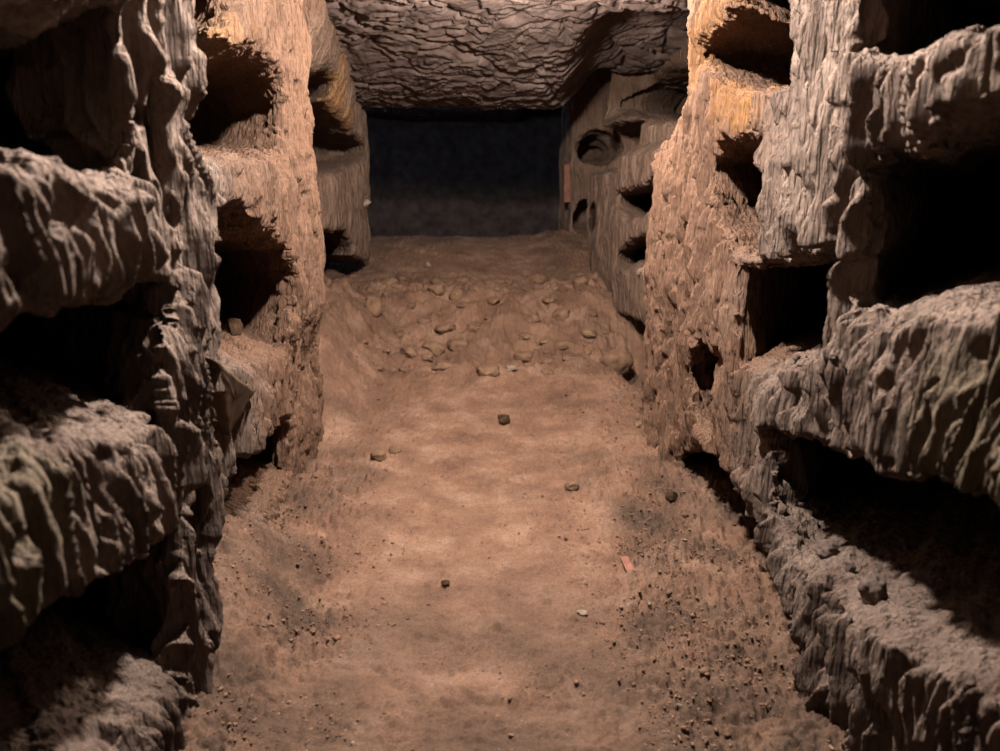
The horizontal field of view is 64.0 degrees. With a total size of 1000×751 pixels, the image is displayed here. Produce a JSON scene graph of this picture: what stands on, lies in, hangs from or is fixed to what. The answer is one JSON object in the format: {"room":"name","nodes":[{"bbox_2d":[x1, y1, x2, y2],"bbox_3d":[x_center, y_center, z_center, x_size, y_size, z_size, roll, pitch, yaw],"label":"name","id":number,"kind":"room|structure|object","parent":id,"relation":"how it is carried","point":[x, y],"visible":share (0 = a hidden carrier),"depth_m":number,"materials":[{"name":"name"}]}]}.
{"room":"catacomb","nodes":[
{"label":"catacomb","id":0,"kind":"room"},
{"bbox_2d":[0,0,370,750],"bbox_3d":[-1.371,-0.944,4.193,1.418,2.852,9.152,0,13,-1],"label":"wall","id":1,"kind":"structure","parent":0,"point":[171,171],"depth_m":1.71,"materials":[{"name":"brown stone"}]},
{"bbox_2d":[205,357,254,434],"bbox_3d":[-0.771,0.043,2.209,0.112,0.363,0.800,-3,13,-12],"label":"stone slab","id":2,"kind":"object","parent":1,"relation":"attached to","point":[229,406],"visible":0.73,"depth_m":2.24,"materials":[{"name":"brown stone"}]},
{"bbox_2d":[226,318,242,335],"bbox_3d":[-1.087,-0.198,3.281,0.065,0.085,0.052,-4,14,-16],"label":"stone","id":3,"kind":"object","parent":1,"relation":"on","point":[235,326],"visible":0.96,"depth_m":3.26,"materials":[{"name":"brown stone"}]},
{"bbox_2d":[364,199,370,207],"bbox_3d":[-1.010,-1.289,5.991,0.072,0.066,0.066,7,15,29],"label":"stone","id":4,"kind":"object","parent":1,"relation":"on","point":[367,202],"visible":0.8,"depth_m":5.97,"materials":[{"name":"beige stone"}]},
{"bbox_2d":[366,107,561,236],"bbox_3d":[-0.299,-2.454,10.454,5.247,3.180,4.816,0,13,-1],"label":"wall","id":5,"kind":"structure","parent":0,"point":[441,178],"depth_m":12.53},
{"bbox_2d":[81,229,847,750],"bbox_3d":[-0.166,-0.689,6.645,5.400,0.994,13.763,0,13,-1],"label":"floor","id":6,"kind":"structure","parent":0,"point":[341,631],"depth_m":2.69,"materials":[{"name":"brown soil"}]},
{"bbox_2d":[361,338,368,344],"bbox_3d":[-0.867,-0.218,5.093,0.059,0.039,0.072,12,18,42],"label":"stone","id":7,"kind":"object","parent":6,"relation":"on","point":[364,341],"visible":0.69,"depth_m":5.07,"materials":[{"name":"brown stone"}]},
{"bbox_2d":[365,299,381,317],"bbox_3d":[-0.855,-0.446,5.414,0.119,0.156,0.098,-4,14,-16],"label":"stone","id":8,"kind":"object","parent":6,"relation":"on","point":[374,306],"visible":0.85,"depth_m":5.38,"materials":[{"name":"brown stone"}]},
{"bbox_2d":[366,295,380,300],"bbox_3d":[-0.880,-0.531,5.564,0.098,0.064,0.115,-5,14,-21],"label":"stone","id":9,"kind":"object","parent":6,"relation":"on","point":[376,297],"visible":0.49,"depth_m":5.54,"materials":[{"name":"brown stone"}]},
{"bbox_2d":[370,449,386,461],"bbox_3d":[-0.572,0.379,3.767,0.078,0.068,0.071,-1,13,-6],"label":"stone","id":10,"kind":"object","parent":6,"relation":"on","point":[378,455],"visible":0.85,"depth_m":3.74,"materials":[{"name":"beige stone"}]},
{"bbox_2d":[375,364,384,371],"bbox_3d":[-0.753,-0.046,4.962,0.073,0.045,0.061,10,17,38],"label":"stone","id":11,"kind":"object","parent":6,"relation":"on","point":[381,367],"visible":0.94,"depth_m":4.94,"materials":[{"name":"brown stone"}]},
{"bbox_2d":[380,346,391,352],"bbox_3d":[-0.748,-0.167,5.175,0.094,0.050,0.064,-4,14,-17],"label":"stone","id":12,"kind":"object","parent":6,"relation":"on","point":[386,349],"visible":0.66,"depth_m":5.16,"materials":[{"name":"brown stone"}]},
{"bbox_2d":[382,291,392,296],"bbox_3d":[-0.803,-0.579,5.724,0.075,0.048,0.068,-9,16,-33],"label":"stone","id":13,"kind":"object","parent":6,"relation":"on","point":[386,292],"visible":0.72,"depth_m":5.70,"materials":[{"name":"brown stone"}]},
{"bbox_2d":[380,276,397,285],"bbox_3d":[-0.845,-0.691,6.015,0.168,0.106,0.131,2,13,7],"label":"stone","id":14,"kind":"object","parent":6,"relation":"on","point":[388,281],"visible":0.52,"depth_m":5.97,"materials":[{"name":"brown stone"}]},
{"bbox_2d":[388,445,401,453],"bbox_3d":[-0.507,0.358,3.857,0.061,0.050,0.049,-5,14,-19],"label":"stone","id":15,"kind":"object","parent":6,"relation":"on","point":[394,449],"visible":1,"depth_m":3.84,"materials":[{"name":"brown stone"}]},
{"bbox_2d":[392,326,410,337],"bbox_3d":[-0.677,-0.291,5.455,0.180,0.100,0.149,-5,14,-22],"label":"stone","id":16,"kind":"object","parent":6,"relation":"on","point":[399,331],"visible":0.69,"depth_m":5.41,"materials":[{"name":"brown stone"}]},
{"bbox_2d":[397,276,406,280],"bbox_3d":[-0.751,-0.738,6.122,0.074,0.058,0.105,-1,13,-3],"label":"stone","id":17,"kind":"object","parent":6,"relation":"on","point":[402,278],"visible":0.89,"depth_m":6.08,"materials":[{"name":"brown stone"}]},
{"bbox_2d":[398,366,408,372],"bbox_3d":[-0.608,-0.038,5.029,0.067,0.047,0.097,2,13,10],"label":"stone","id":18,"kind":"object","parent":6,"relation":"on","point":[404,369],"visible":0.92,"depth_m":4.99,"materials":[{"name":"brown stone"}]},
{"bbox_2d":[400,344,418,357],"bbox_3d":[-0.588,-0.145,5.210,0.136,0.112,0.113,3,13,11],"label":"stone","id":19,"kind":"object","parent":6,"relation":"on","point":[409,351],"visible":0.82,"depth_m":5.17,"materials":[{"name":"brown stone"}]},
{"bbox_2d":[406,302,415,308],"bbox_3d":[-0.633,-0.489,5.651,0.084,0.052,0.069,-6,14,-25],"label":"stone","id":20,"kind":"object","parent":6,"relation":"on","point":[410,305],"visible":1,"depth_m":5.62,"materials":[{"name":"brown stone"}]},
{"bbox_2d":[408,282,423,289],"bbox_3d":[-0.625,-0.654,5.931,0.120,0.082,0.142,1,13,3],"label":"stone","id":21,"kind":"object","parent":6,"relation":"on","point":[419,285],"visible":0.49,"depth_m":5.89,"materials":[{"name":"brown stone"}]},
{"bbox_2d":[416,317,431,325],"bbox_3d":[-0.523,-0.366,5.525,0.100,0.073,0.110,9,16,33],"label":"stone","id":22,"kind":"object","parent":6,"relation":"on","point":[424,320],"visible":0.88,"depth_m":5.49,"materials":[{"name":"brown stone"}]},
{"bbox_2d":[420,354,433,361],"bbox_3d":[-0.477,-0.108,5.160,0.092,0.067,0.070,1,13,5],"label":"stone","id":23,"kind":"object","parent":6,"relation":"on","point":[425,357],"visible":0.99,"depth_m":5.13,"materials":[{"name":"brown stone"}]},
{"bbox_2d":[421,340,444,356],"bbox_3d":[-0.444,-0.179,5.277,0.154,0.120,0.122,-3,13,-13],"label":"stone","id":24,"kind":"object","parent":6,"relation":"on","point":[435,347],"visible":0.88,"depth_m":5.24,"materials":[{"name":"brown stone"}]},
{"bbox_2d":[427,283,445,295],"bbox_3d":[-0.450,-0.618,5.798,0.111,0.107,0.129,11,17,40],"label":"stone","id":25,"kind":"object","parent":6,"relation":"on","point":[439,289],"visible":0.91,"depth_m":5.76,"materials":[{"name":"brown stone"}]},
{"bbox_2d":[430,277,444,283],"bbox_3d":[-0.477,-0.709,6.044,0.086,0.077,0.128,7,15,27],"label":"stone","id":26,"kind":"object","parent":6,"relation":"on","point":[434,280],"visible":0.66,"depth_m":6.00,"materials":[{"name":"brown stone"}]},
{"bbox_2d":[430,360,453,370],"bbox_3d":[-0.368,-0.060,5.078,0.163,0.068,0.128,-4,14,-18],"label":"stone","id":27,"kind":"object","parent":6,"relation":"on","point":[440,365],"visible":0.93,"depth_m":5.04,"materials":[{"name":"brown stone"}]},
{"bbox_2d":[434,322,455,334],"bbox_3d":[-0.371,-0.318,5.444,0.152,0.084,0.101,-7,15,-29],"label":"stone","id":28,"kind":"object","parent":6,"relation":"on","point":[441,329],"visible":1,"depth_m":5.41,"materials":[{"name":"brown stone"}]},
{"bbox_2d":[441,579,449,586],"bbox_3d":[-0.175,0.671,2.584,0.029,0.023,0.024,9,16,34],"label":"clod","id":29,"kind":"object","parent":6,"relation":"on","point":[445,582],"visible":1,"depth_m":2.58,"materials":[{"name":"brown soil"}]},
{"bbox_2d":[449,288,463,300],"bbox_3d":[-0.316,-0.580,5.761,0.107,0.106,0.080,0,13,1],"label":"stone","id":30,"kind":"object","parent":6,"relation":"on","point":[455,294],"visible":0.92,"depth_m":5.73,"materials":[{"name":"brown stone"}]},
{"bbox_2d":[447,339,467,350],"bbox_3d":[-0.284,-0.202,5.322,0.138,0.091,0.111,-6,14,-25],"label":"stone","id":31,"kind":"object","parent":6,"relation":"on","point":[453,344],"visible":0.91,"depth_m":5.28,"materials":[{"name":"brown stone"}]},
{"bbox_2d":[457,301,466,307],"bbox_3d":[-0.260,-0.491,5.634,0.082,0.057,0.108,7,15,28],"label":"stone","id":32,"kind":"object","parent":6,"relation":"on","point":[462,304],"visible":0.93,"depth_m":5.60,"materials":[{"name":"brown stone"}]},
{"bbox_2d":[456,277,470,282],"bbox_3d":[-0.281,-0.718,6.131,0.116,0.085,0.137,-4,14,-17],"label":"stone","id":33,"kind":"object","parent":6,"relation":"on","point":[463,279],"visible":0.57,"depth_m":6.08,"materials":[{"name":"brown stone"}]},
{"bbox_2d":[467,324,479,331],"bbox_3d":[-0.180,-0.326,5.460,0.092,0.058,0.080,-1,13,-3],"label":"stone","id":34,"kind":"object","parent":6,"relation":"on","point":[471,327],"visible":1,"depth_m":5.44,"materials":[{"name":"brown stone"}]},
{"bbox_2d":[476,362,499,376],"bbox_3d":[-0.072,-0.034,4.971,0.152,0.087,0.128,1,13,4],"label":"stone","id":35,"kind":"object","parent":6,"relation":"on","point":[485,369],"visible":0.95,"depth_m":4.93,"materials":[{"name":"brown stone"}]},
{"bbox_2d":[487,297,499,305],"bbox_3d":[-0.046,-0.523,5.667,0.102,0.070,0.092,6,14,23],"label":"stone","id":36,"kind":"object","parent":6,"relation":"on","point":[491,301],"visible":1,"depth_m":5.64,"materials":[{"name":"brown stone"}]},
{"bbox_2d":[492,278,505,283],"bbox_3d":[-0.007,-0.691,6.027,0.140,0.090,0.116,-12,18,-42],"label":"stone","id":37,"kind":"object","parent":6,"relation":"on","point":[500,281],"visible":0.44,"depth_m":5.98,"materials":[{"name":"brown stone"}]},
{"bbox_2d":[497,414,509,424],"bbox_3d":[0.023,0.241,4.302,0.064,0.071,0.060,-4,14,-18],"label":"clod","id":38,"kind":"object","parent":6,"relation":"on","point":[504,419],"visible":1,"depth_m":4.28,"materials":[{"name":"brown soil"}]},
{"bbox_2d":[503,287,510,291],"bbox_3d":[0.047,-0.624,5.865,0.068,0.048,0.077,-7,15,-27],"label":"stone","id":39,"kind":"object","parent":6,"relation":"on","point":[506,289],"visible":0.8,"depth_m":5.84,"materials":[{"name":"brown stone"}]},
{"bbox_2d":[505,365,516,370],"bbox_3d":[0.071,-0.046,4.989,0.074,0.041,0.056,-2,13,-9],"label":"stone","id":40,"kind":"object","parent":6,"relation":"on","point":[509,367],"visible":1,"depth_m":4.97,"materials":[{"name":"grey stone"}]},
{"bbox_2d":[513,350,533,361],"bbox_3d":[0.172,-0.122,5.254,0.156,0.084,0.117,-10,16,-36],"label":"stone","id":41,"kind":"object","parent":6,"relation":"on","point":[525,356],"visible":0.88,"depth_m":5.21,"materials":[{"name":"brown stone"}]},
{"bbox_2d":[517,332,531,339],"bbox_3d":[0.168,-0.262,5.416,0.084,0.059,0.094,-11,17,-38],"label":"stone","id":42,"kind":"object","parent":6,"relation":"on","point":[522,335],"visible":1,"depth_m":5.39,"materials":[{"name":"brown stone"}]},
{"bbox_2d":[524,314,540,322],"bbox_3d":[0.220,-0.386,5.525,0.126,0.084,0.095,0,13,0],"label":"stone","id":43,"kind":"object","parent":6,"relation":"on","point":[532,318],"visible":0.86,"depth_m":5.50,"materials":[{"name":"brown stone"}]},
{"bbox_2d":[528,274,547,283],"bbox_3d":[0.294,-0.732,6.156,0.170,0.105,0.142,-12,17,-41],"label":"stone","id":44,"kind":"object","parent":6,"relation":"on","point":[535,278],"visible":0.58,"depth_m":6.10,"materials":[{"name":"brown stone"}]},
{"bbox_2d":[539,338,549,343],"bbox_3d":[0.299,-0.227,5.346,0.081,0.042,0.057,-1,13,-6],"label":"stone","id":45,"kind":"object","parent":6,"relation":"on","point":[542,341],"visible":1,"depth_m":5.33,"materials":[{"name":"brown stone"}]},
{"bbox_2d":[540,358,552,363],"bbox_3d":[0.306,-0.087,5.149,0.096,0.050,0.075,-1,13,-3],"label":"stone","id":46,"kind":"object","parent":6,"relation":"on","point":[548,360],"visible":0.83,"depth_m":5.12,"materials":[{"name":"brown stone"}]},
{"bbox_2d":[540,367,553,375],"bbox_3d":[0.303,-0.021,5.007,0.113,0.056,0.082,12,18,43],"label":"stone","id":47,"kind":"object","parent":6,"relation":"on","point":[546,371],"visible":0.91,"depth_m":4.98,"materials":[{"name":"brown stone"}]},
{"bbox_2d":[542,297,556,303],"bbox_3d":[0.348,-0.528,5.659,0.094,0.056,0.097,10,16,37],"label":"stone","id":48,"kind":"object","parent":6,"relation":"on","point":[547,300],"visible":1,"depth_m":5.63,"materials":[{"name":"brown stone"}]},
{"bbox_2d":[549,286,559,290],"bbox_3d":[0.392,-0.631,5.848,0.086,0.053,0.074,5,14,22],"label":"stone","id":49,"kind":"object","parent":6,"relation":"on","point":[553,288],"visible":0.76,"depth_m":5.82,"materials":[{"name":"brown stone"}]},
{"bbox_2d":[552,307,569,321],"bbox_3d":[0.424,-0.415,5.561,0.128,0.120,0.112,2,13,8],"label":"stone","id":50,"kind":"object","parent":6,"relation":"on","point":[560,314],"visible":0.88,"depth_m":5.52,"materials":[{"name":"brown stone"}]},
{"bbox_2d":[555,340,574,349],"bbox_3d":[0.431,-0.200,5.324,0.139,0.078,0.135,-13,18,-43],"label":"stone","id":51,"kind":"object","parent":6,"relation":"on","point":[561,344],"visible":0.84,"depth_m":5.28,"materials":[{"name":"brown stone"}]},
{"bbox_2d":[559,283,576,291],"bbox_3d":[0.493,-0.627,5.746,0.134,0.075,0.108,12,18,43],"label":"stone","id":52,"kind":"object","parent":6,"relation":"on","point":[570,286],"visible":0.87,"depth_m":5.70,"materials":[{"name":"brown stone"}]},
{"bbox_2d":[562,355,574,360],"bbox_3d":[0.443,-0.105,5.101,0.098,0.051,0.067,2,13,7],"label":"stone","id":53,"kind":"object","parent":6,"relation":"on","point":[564,357],"visible":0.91,"depth_m":5.08,"materials":[{"name":"brown stone"}]},
{"bbox_2d":[565,481,578,490],"bbox_3d":[0.304,0.468,3.396,0.063,0.046,0.048,-5,14,-20],"label":"stone","id":54,"kind":"object","parent":6,"relation":"on","point":[571,485],"visible":1,"depth_m":3.38,"materials":[{"name":"beige stone"}]},
{"bbox_2d":[572,276,588,284],"bbox_3d":[0.587,-0.694,5.857,0.116,0.072,0.097,-3,13,-14],"label":"stone","id":55,"kind":"object","parent":6,"relation":"on","point":[580,280],"visible":0.98,"depth_m":5.83,"materials":[{"name":"brown stone"}]},
{"bbox_2d":[576,610,587,615],"bbox_3d":[0.250,0.716,2.421,0.028,0.013,0.034,-11,17,-39],"label":"stone","id":56,"kind":"object","parent":6,"relation":"on","point":[580,612],"visible":1,"depth_m":2.41,"materials":[{"name":"beige stone"}]},
{"bbox_2d":[576,270,592,275],"bbox_3d":[0.662,-0.755,6.146,0.156,0.098,0.130,8,15,30],"label":"stone","id":57,"kind":"object","parent":6,"relation":"on","point":[579,273],"visible":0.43,"depth_m":6.12,"materials":[{"name":"brown stone"}]},
{"bbox_2d":[582,348,591,354],"bbox_3d":[0.569,-0.154,5.194,0.072,0.055,0.098,5,14,20],"label":"stone","id":58,"kind":"object","parent":6,"relation":"on","point":[588,350],"visible":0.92,"depth_m":5.16,"materials":[{"name":"brown stone"}]},
{"bbox_2d":[580,329,596,337],"bbox_3d":[0.592,-0.281,5.380,0.114,0.070,0.107,2,13,10],"label":"stone","id":59,"kind":"object","parent":6,"relation":"on","point":[587,333],"visible":1,"depth_m":5.34,"materials":[{"name":"brown stone"}]},
{"bbox_2d":[589,311,597,316],"bbox_3d":[0.645,-0.421,5.518,0.054,0.039,0.062,-5,14,-22],"label":"stone","id":60,"kind":"object","parent":6,"relation":"on","point":[593,314],"visible":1,"depth_m":5.50,"materials":[{"name":"brown stone"}]},
{"bbox_2d":[599,346,633,374],"bbox_3d":[0.748,-0.098,5.152,0.232,0.186,0.181,-2,13,-11],"label":"boulder","id":61,"kind":"object","parent":6,"relation":"on","point":[620,358],"visible":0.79,"depth_m":5.09,"materials":[{"name":"stone"}]},
{"bbox_2d":[620,556,634,571],"bbox_3d":[0.425,0.633,2.683,0.032,0.020,0.084,-2,13,-10],"label":"potsherd","id":62,"kind":"object","parent":6,"relation":"on","point":[627,564],"visible":1,"depth_m":2.68,"materials":[{"name":"ceramic"}]},
{"bbox_2d":[634,421,640,427],"bbox_3d":[0.722,0.255,4.117,0.066,0.042,0.058,1,13,3],"label":"clod","id":63,"kind":"object","parent":6,"relation":"on","point":[636,423],"visible":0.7,"depth_m":4.10,"materials":[{"name":"stone"}]},
{"bbox_2d":[665,490,677,501],"bbox_3d":[0.685,0.481,3.207,0.043,0.048,0.051,9,16,33],"label":"clod","id":64,"kind":"object","parent":6,"relation":"on","point":[670,495],"visible":1,"depth_m":3.19,"materials":[{"name":"brown soil"}]},
{"bbox_2d":[326,0,689,122],"bbox_3d":[-0.166,-2.446,6.258,5.400,0.807,13.800,0,13,-1],"label":"ceiling","id":65,"kind":"structure","parent":0,"point":[470,61],"depth_m":4.96,"materials":[{"name":"stone"}]},
{"bbox_2d":[558,0,999,750],"bbox_3d":[1.244,-0.960,4.257,1.238,2.855,9.155,0,13,-1],"label":"wall","id":66,"kind":"structure","parent":0,"point":[811,179],"depth_m":2.07,"materials":[{"name":"brown stone"}]},
{"bbox_2d":[563,164,570,202],"bbox_3d":[0.612,-1.694,7.059,0.102,0.331,0.076,-2,13,-7],"label":"tile","id":67,"kind":"structure","parent":66,"relation":"on","point":[566,176],"depth_m":7.04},
{"bbox_2d":[792,354,800,361],"bbox_3d":[0.807,-0.049,2.178,0.024,0.023,0.018,-5,14,-22],"label":"stone","id":68,"kind":"object","parent":66,"relation":"on","point":[795,357],"visible":1,"depth_m":2.17,"materials":[{"name":"grey stone"}]},
{"bbox_2d":[812,538,838,557],"bbox_3d":[0.869,0.464,2.139,0.056,0.053,0.068,10,16,37],"label":"stone","id":69,"kind":"object","parent":66,"relation":"on","point":[824,548],"visible":0.98,"depth_m":2.12,"materials":[{"name":"beige stone"}]},
{"bbox_2d":[828,352,837,360],"bbox_3d":[0.741,-0.042,1.782,0.021,0.022,0.018,-4,13,-15],"label":"stone","id":70,"kind":"object","parent":66,"relation":"on","point":[832,356],"visible":1,"depth_m":1.78,"materials":[{"name":"grey stone"}]},
{"bbox_2d":[845,560,856,572],"bbox_3d":[0.878,0.479,2.005,0.023,0.034,0.022,-2,13,-9],"label":"stone","id":71,"kind":"object","parent":66,"relation":"on","point":[850,566],"visible":1,"depth_m":2.00,"materials":[{"name":"beige stone"}]},
{"bbox_2d":[857,571,886,604],"bbox_3d":[0.859,0.499,1.842,0.068,0.098,0.046,3,13,11],"label":"stone","id":72,"kind":"object","parent":66,"relation":"on","point":[872,588],"visible":0.89,"depth_m":1.83,"materials":[{"name":"beige stone"}]}
]}

